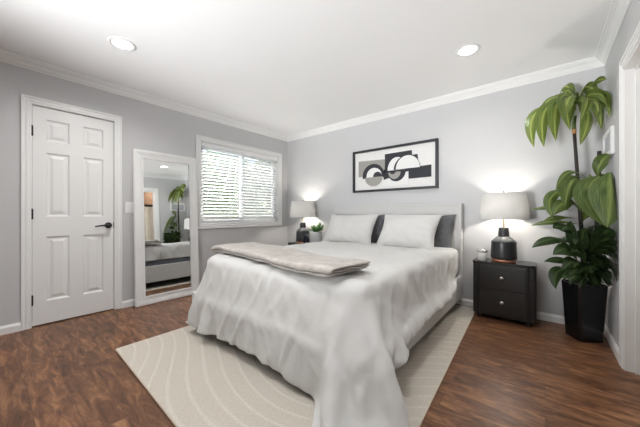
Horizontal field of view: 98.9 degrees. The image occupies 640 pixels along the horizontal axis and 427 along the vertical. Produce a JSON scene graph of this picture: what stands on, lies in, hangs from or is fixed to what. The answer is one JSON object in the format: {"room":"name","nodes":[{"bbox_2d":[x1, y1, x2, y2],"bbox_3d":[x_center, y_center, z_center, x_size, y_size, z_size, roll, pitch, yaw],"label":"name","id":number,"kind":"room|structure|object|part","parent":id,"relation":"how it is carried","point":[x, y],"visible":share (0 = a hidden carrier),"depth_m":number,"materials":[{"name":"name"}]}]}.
{"room":"bedroom","nodes":[
{"label":"bedroom","id":0,"kind":"room"},
{"bbox_2d":[0,62,286,325],"bbox_3d":[-2.680,-0.175,2.590,0.130,2.450,6.660,0,0,39],"label":"wall","id":1,"kind":"structure","parent":0,"point":[145,126],"depth_m":3.07,"materials":[{"name":"grey paint"}]},
{"bbox_2d":[0,299,134,335],"bbox_3d":[-2.625,1.012,2.544,0.014,0.076,6.400,0,0,39],"label":"baseboard","id":2,"kind":"structure","parent":1,"relation":"attached to","point":[16,327],"depth_m":2.44,"materials":[{"name":"white wood"}]},
{"bbox_2d":[21,94,121,330],"bbox_3d":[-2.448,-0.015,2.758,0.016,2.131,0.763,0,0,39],"label":"trim","id":3,"kind":"structure","parent":1,"relation":"attached to","point":[26,100],"depth_m":2.50,"materials":[{"name":"white wood"}]},
{"bbox_2d":[31,105,113,325],"bbox_3d":[-2.450,0.016,2.756,0.108,2.044,0.628,0,0,39],"label":"door","id":4,"kind":"structure","parent":1,"relation":"in","point":[72,211],"depth_m":2.74,"materials":[{"name":"white paint"}]},
{"bbox_3d":[-2.298,0.122,2.914,0.073,0.066,0.159,0,0,39],"label":"handle","id":5,"kind":"part","parent":4,"relation":"part of","materials":[{"name":"black metal"}]},
{"bbox_2d":[125,202,132,212],"bbox_3d":[-2.163,-0.075,3.109,0.011,0.124,0.080,0,0,39],"label":"light switch","id":6,"kind":"object","parent":1,"relation":"attached to","point":[128,205],"visible":0.99,"depth_m":3.10,"materials":[{"name":"white plastic"}]},
{"bbox_2d":[0,49,286,141],"bbox_3d":[-2.602,-1.361,2.525,0.074,0.078,6.400,0,0,39],"label":"trim","id":7,"kind":"structure","parent":1,"relation":"attached to","point":[7,57],"depth_m":3.00,"materials":[{"name":"white wood"}]},
{"bbox_2d":[201,147,275,222],"bbox_3d":[-1.258,-0.436,4.366,0.064,1.126,1.408,0,0,39],"label":"window","id":8,"kind":"structure","parent":1,"relation":"in","point":[274,219],"depth_m":4.35,"materials":[{"name":"white plastic"}]},
{"bbox_3d":[-1.456,-0.436,4.109,0.022,1.056,0.691,0,0,39],"label":"sash","id":9,"kind":"part","parent":8,"relation":"part of","materials":[{"name":"white plastic"}]},
{"bbox_2d":[201,142,277,219],"bbox_3d":[-1.209,-0.459,4.326,0.064,1.076,1.396,0,0,39],"label":"window blind","id":10,"kind":"object","parent":8,"relation":"attached to","point":[255,156],"visible":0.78,"depth_m":4.22,"materials":[{"name":"white plastic"}]},
{"bbox_3d":[-1.211,0.060,4.327,0.052,0.036,1.388,0,0,39],"label":"rail","id":11,"kind":"part","parent":10,"relation":"part of","materials":[{"name":"white plastic"}]},
{"bbox_3d":[-1.063,-0.436,4.625,0.022,1.056,0.691,0,0,39],"label":"sash","id":12,"kind":"part","parent":8,"relation":"part of","materials":[{"name":"white plastic"}]},
{"bbox_2d":[196,134,281,228],"bbox_3d":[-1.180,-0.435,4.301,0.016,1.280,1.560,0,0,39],"label":"trim","id":13,"kind":"structure","parent":1,"relation":"attached to","point":[199,138],"depth_m":4.07,"materials":[{"name":"white wood"}]},
{"bbox_2d":[0,0,611,135],"bbox_3d":[-0.621,-1.450,0.898,5.600,0.100,6.800,0,0,39],"label":"ceiling","id":14,"kind":"structure","parent":0,"point":[284,67],"depth_m":2.26,"materials":[{"name":"white paint"}]},
{"bbox_2d":[107,36,135,50],"bbox_3d":[-1.628,-1.427,2.256,0.194,0.065,0.194,0,0,39],"label":"recessed light","id":15,"kind":"object","parent":14,"relation":"in","point":[118,42],"visible":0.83,"depth_m":2.28,"materials":[{"name":"white plastic"}]},
{"bbox_2d":[455,43,480,56],"bbox_3d":[1.263,-1.427,2.341,0.194,0.065,0.194,0,0,39],"label":"recessed light","id":16,"kind":"object","parent":14,"relation":"in","point":[472,48],"visible":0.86,"depth_m":2.37,"materials":[{"name":"white plastic"}]},
{"bbox_2d":[0,295,639,426],"bbox_3d":[-0.621,1.090,0.898,5.600,0.080,6.800,0,0,39],"label":"floor","id":17,"kind":"structure","parent":0,"point":[503,372],"depth_m":1.77,"materials":[{"name":"brown wood"}]},
{"bbox_2d":[132,148,198,307],"bbox_3d":[-1.872,0.149,3.382,0.131,1.799,0.730,0,0,39],"label":"floor mirror","id":18,"kind":"object","parent":17,"relation":"on","point":[165,214],"visible":0.96,"depth_m":3.35,"materials":[{"name":"white paint"}]},
{"bbox_3d":[-1.875,0.149,3.384,0.007,1.604,0.534,-4,-2,39],"label":"glass","id":19,"kind":"part","parent":18,"relation":"part of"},
{"bbox_2d":[115,304,474,426],"bbox_3d":[0.099,1.043,2.494,2.147,0.012,2.902,0,0,39],"label":"area rug","id":20,"kind":"object","parent":17,"relation":"on","point":[196,379],"visible":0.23,"depth_m":1.72,"materials":[{"name":"beige carpet"}]},
{"bbox_2d":[192,203,462,349],"bbox_3d":[0.229,0.457,2.819,1.780,1.160,2.317,0,0,39],"label":"bed","id":21,"kind":"object","parent":20,"relation":"on","point":[444,209],"visible":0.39,"depth_m":3.15,"materials":[{"name":"grey fabric"}]},
{"bbox_2d":[186,241,458,426],"bbox_3d":[0.129,0.701,2.497,2.090,0.689,2.342,0,0,39],"label":"duvet","id":22,"kind":"object","parent":21,"relation":"on","point":[341,340],"visible":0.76,"depth_m":1.63,"materials":[{"name":"white fabric"}]},
{"bbox_2d":[211,242,369,276],"bbox_3d":[-0.321,0.326,2.175,0.473,0.094,1.628,0,0,-42],"label":"throw blanket","id":23,"kind":"object","parent":22,"relation":"on","point":[287,258],"visible":1,"depth_m":1.81,"materials":[{"name":"beige fabric"}]},
{"bbox_2d":[323,214,378,243],"bbox_3d":[0.396,0.205,3.688,0.754,0.416,0.326,0,0,37],"label":"pillow","id":24,"kind":"object","parent":22,"relation":"on","point":[341,228],"visible":0.91,"depth_m":3.56,"materials":[{"name":"white fabric"}]},
{"bbox_2d":[377,214,441,249],"bbox_3d":[1.008,0.207,3.172,0.705,0.405,0.303,0,0,41],"label":"pillow","id":25,"kind":"object","parent":22,"relation":"on","point":[409,231],"visible":0.92,"depth_m":3.06,"materials":[{"name":"white fabric"}]},
{"bbox_2d":[336,214,384,242],"bbox_3d":[0.543,0.235,3.844,0.834,0.462,0.212,0,0,37],"label":"pillow","id":26,"kind":"object","parent":21,"relation":"on","point":[379,223],"visible":0.14,"depth_m":3.61,"materials":[{"name":"grey fabric"}]},
{"bbox_3d":[0.938,0.412,3.686,1.774,1.072,0.077,0,0,39],"label":"headboard","id":27,"kind":"part","parent":21,"relation":"part of","materials":[{"name":"grey fabric"}]},
{"bbox_3d":[0.880,0.819,2.251,0.053,0.250,2.215,0,0,39],"label":"rail","id":28,"kind":"part","parent":21,"relation":"part of","materials":[{"name":"grey fabric"}]},
{"bbox_2d":[434,214,455,247],"bbox_3d":[1.191,0.235,3.316,0.816,0.464,0.204,0,0,41],"label":"pillow","id":29,"kind":"object","parent":21,"relation":"on","point":[442,238],"visible":0.25,"depth_m":3.08,"materials":[{"name":"grey fabric"}]},
{"bbox_2d":[288,241,310,244],"bbox_3d":[-0.283,0.764,4.524,0.525,0.572,0.327,0,0,39],"label":"nightstand","id":30,"kind":"object","parent":17,"relation":"on","point":[295,242],"visible":0.13,"depth_m":4.55,"materials":[{"name":"black wood"}]},
{"bbox_2d":[290,200,315,243],"bbox_3d":[-0.281,0.122,4.502,0.430,0.710,0.430,0,0,39],"label":"table lamp","id":31,"kind":"object","parent":30,"relation":"on","point":[302,208],"visible":0.94,"depth_m":4.37,"materials":[{"name":"white fabric"}]},
{"bbox_3d":[-0.281,-0.077,4.502,0.430,0.259,0.430,0,0,39],"label":"lamp shade","id":32,"kind":"part","parent":31,"relation":"part of","materials":[{"name":"fabric"}]},
{"bbox_2d":[303,234,308,242],"bbox_3d":[-0.216,0.397,4.338,0.118,0.162,0.040,0,0,39],"label":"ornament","id":33,"kind":"object","parent":30,"relation":"on","point":[306,235],"visible":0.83,"depth_m":4.33,"materials":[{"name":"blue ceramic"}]},
{"bbox_2d":[307,222,323,241],"bbox_3d":[-0.073,0.302,4.304,0.268,0.351,0.263,0,0,-6],"label":"potted plant","id":34,"kind":"object","parent":30,"relation":"on","point":[316,234],"visible":0.98,"depth_m":4.23,"materials":[{"name":"green plant"}]},
{"bbox_3d":[-0.062,0.378,4.289,0.184,0.200,0.184,0,0,39],"label":"pot","id":35,"kind":"part","parent":34,"relation":"part of","materials":[{"name":"ceramic"}]},
{"bbox_2d":[473,258,536,326],"bbox_3d":[1.844,0.764,2.752,0.525,0.572,0.327,0,0,39],"label":"nightstand","id":36,"kind":"object","parent":17,"relation":"on","point":[503,290],"visible":0.91,"depth_m":2.63,"materials":[{"name":"black wood"}]},
{"bbox_2d":[477,249,487,260],"bbox_3d":[1.682,0.419,2.844,0.096,0.116,0.096,0,0,39],"label":"candle jar","id":37,"kind":"object","parent":36,"relation":"on","point":[481,253],"visible":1,"depth_m":2.81,"materials":[{"name":"silver glass"}]},
{"bbox_3d":[1.770,0.629,2.662,0.370,0.230,0.040,0,0,39],"label":"drawer","id":38,"kind":"part","parent":36,"relation":"part of","materials":[{"name":"black wood"}]},
{"bbox_3d":[1.770,0.865,2.662,0.370,0.226,0.040,0,0,39],"label":"drawer","id":39,"kind":"part","parent":36,"relation":"part of","materials":[{"name":"black wood"}]},
{"bbox_2d":[479,191,529,262],"bbox_3d":[1.852,0.122,2.762,0.430,0.710,0.430,0,0,39],"label":"table lamp","id":40,"kind":"object","parent":36,"relation":"on","point":[503,205],"visible":1,"depth_m":2.65,"materials":[{"name":"white fabric"}]},
{"bbox_3d":[1.852,-0.077,2.762,0.430,0.259,0.430,0,0,39],"label":"lamp shade","id":41,"kind":"part","parent":40,"relation":"part of","materials":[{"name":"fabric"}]},
{"bbox_2d":[525,76,616,342],"bbox_3d":[2.084,-0.066,2.331,0.546,2.232,0.551,0,0,39],"label":"potted plant","id":42,"kind":"object","parent":17,"relation":"on","point":[584,300],"visible":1,"depth_m":2.23,"materials":[{"name":"green plant"}]},
{"bbox_3d":[2.180,-0.780,2.350,0.033,0.122,0.028,0,0,39],"label":"crown stem","id":43,"kind":"part","parent":42,"relation":"part of","materials":[{"name":"green plant"}]},
{"bbox_3d":[2.229,0.815,2.317,0.220,0.470,0.220,0,0,6],"label":"planter","id":44,"kind":"part","parent":42,"relation":"part of","materials":[{"name":"black ceramic"}]},
{"bbox_2d":[287,66,604,315],"bbox_3d":[1.012,-0.175,3.782,4.064,2.450,0.130,0,0,39],"label":"wall","id":45,"kind":"structure","parent":0,"point":[485,146],"depth_m":3.08,"materials":[{"name":"grey paint"}]},
{"bbox_2d":[353,138,438,192],"bbox_3d":[0.965,-0.617,3.709,1.212,0.604,0.041,0,0,39],"label":"framed picture","id":46,"kind":"object","parent":45,"relation":"attached to","point":[413,165],"visible":1,"depth_m":3.65,"materials":[{"name":"beige paper"}]},
{"bbox_2d":[287,56,603,141],"bbox_3d":[0.948,-1.361,3.703,4.064,0.078,0.074,0,0,39],"label":"trim","id":47,"kind":"structure","parent":45,"relation":"attached to","point":[592,62],"depth_m":3.10,"materials":[{"name":"white wood"}]},
{"bbox_2d":[456,298,564,324],"bbox_3d":[0.967,1.012,3.726,4.064,0.076,0.014,0,0,39],"label":"baseboard","id":48,"kind":"structure","parent":45,"relation":"attached to","point":[543,316],"depth_m":2.70,"materials":[{"name":"white wood"}]},
{"bbox_2d":[605,0,639,347],"bbox_3d":[0.561,-0.175,-0.072,0.130,2.450,6.660,0,0,39],"label":"wall","id":49,"kind":"structure","parent":0,"point":[631,20],"depth_m":2.06,"materials":[{"name":"grey paint"}]},
{"bbox_2d":[603,125,613,156],"bbox_3d":[2.388,-0.578,2.270,0.020,0.215,0.380,0,0,39],"label":"wall panel","id":50,"kind":"object","parent":49,"relation":"attached to","point":[608,137],"visible":0.79,"depth_m":2.22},
{"bbox_2d":[604,324,618,362],"bbox_3d":[0.505,1.012,-0.026,0.014,0.076,6.400,0,0,39],"label":"baseboard","id":51,"kind":"structure","parent":49,"relation":"attached to","point":[610,339],"depth_m":2.13,"materials":[{"name":"white wood"}]},
{"bbox_2d":[595,0,631,65],"bbox_3d":[0.482,-1.361,-0.007,0.074,0.078,6.400,0,0,39],"label":"trim","id":52,"kind":"structure","parent":49,"relation":"attached to","point":[618,9],"depth_m":2.00,"materials":[{"name":"white wood"}]},
{"bbox_2d":[619,22,639,374],"bbox_3d":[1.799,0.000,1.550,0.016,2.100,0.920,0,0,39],"label":"trim","id":53,"kind":"structure","parent":49,"relation":"attached to","point":[635,38],"depth_m":1.87,"materials":[{"name":"white wood"}]},
{"label":"outside","id":54,"kind":"structure","parent":0,"visible":0},
{"bbox_3d":[-4.377,1.450,8.772,10.100,0.200,16.000,0,0,39],"label":"ground","id":55,"kind":"structure","parent":54,"visible":0},
{"bbox_2d":[203,151,263,217],"bbox_3d":[-2.287,-0.141,6.521,1.866,2.993,1.949,0,0,39],"label":"shrub","id":56,"kind":"object","parent":55,"relation":"on","point":[206,151],"visible":0.15,"depth_m":6.07,"materials":[{"name":"green plant"}]},
{"bbox_2d":[250,160,270,214],"bbox_3d":[-1.257,-0.323,8.075,2.007,3.355,2.006,0,0,39],"label":"shrub","id":57,"kind":"object","parent":55,"relation":"on","point":[258,160],"visible":0.02,"depth_m":7.53,"materials":[{"name":"green plant"}]}
]}

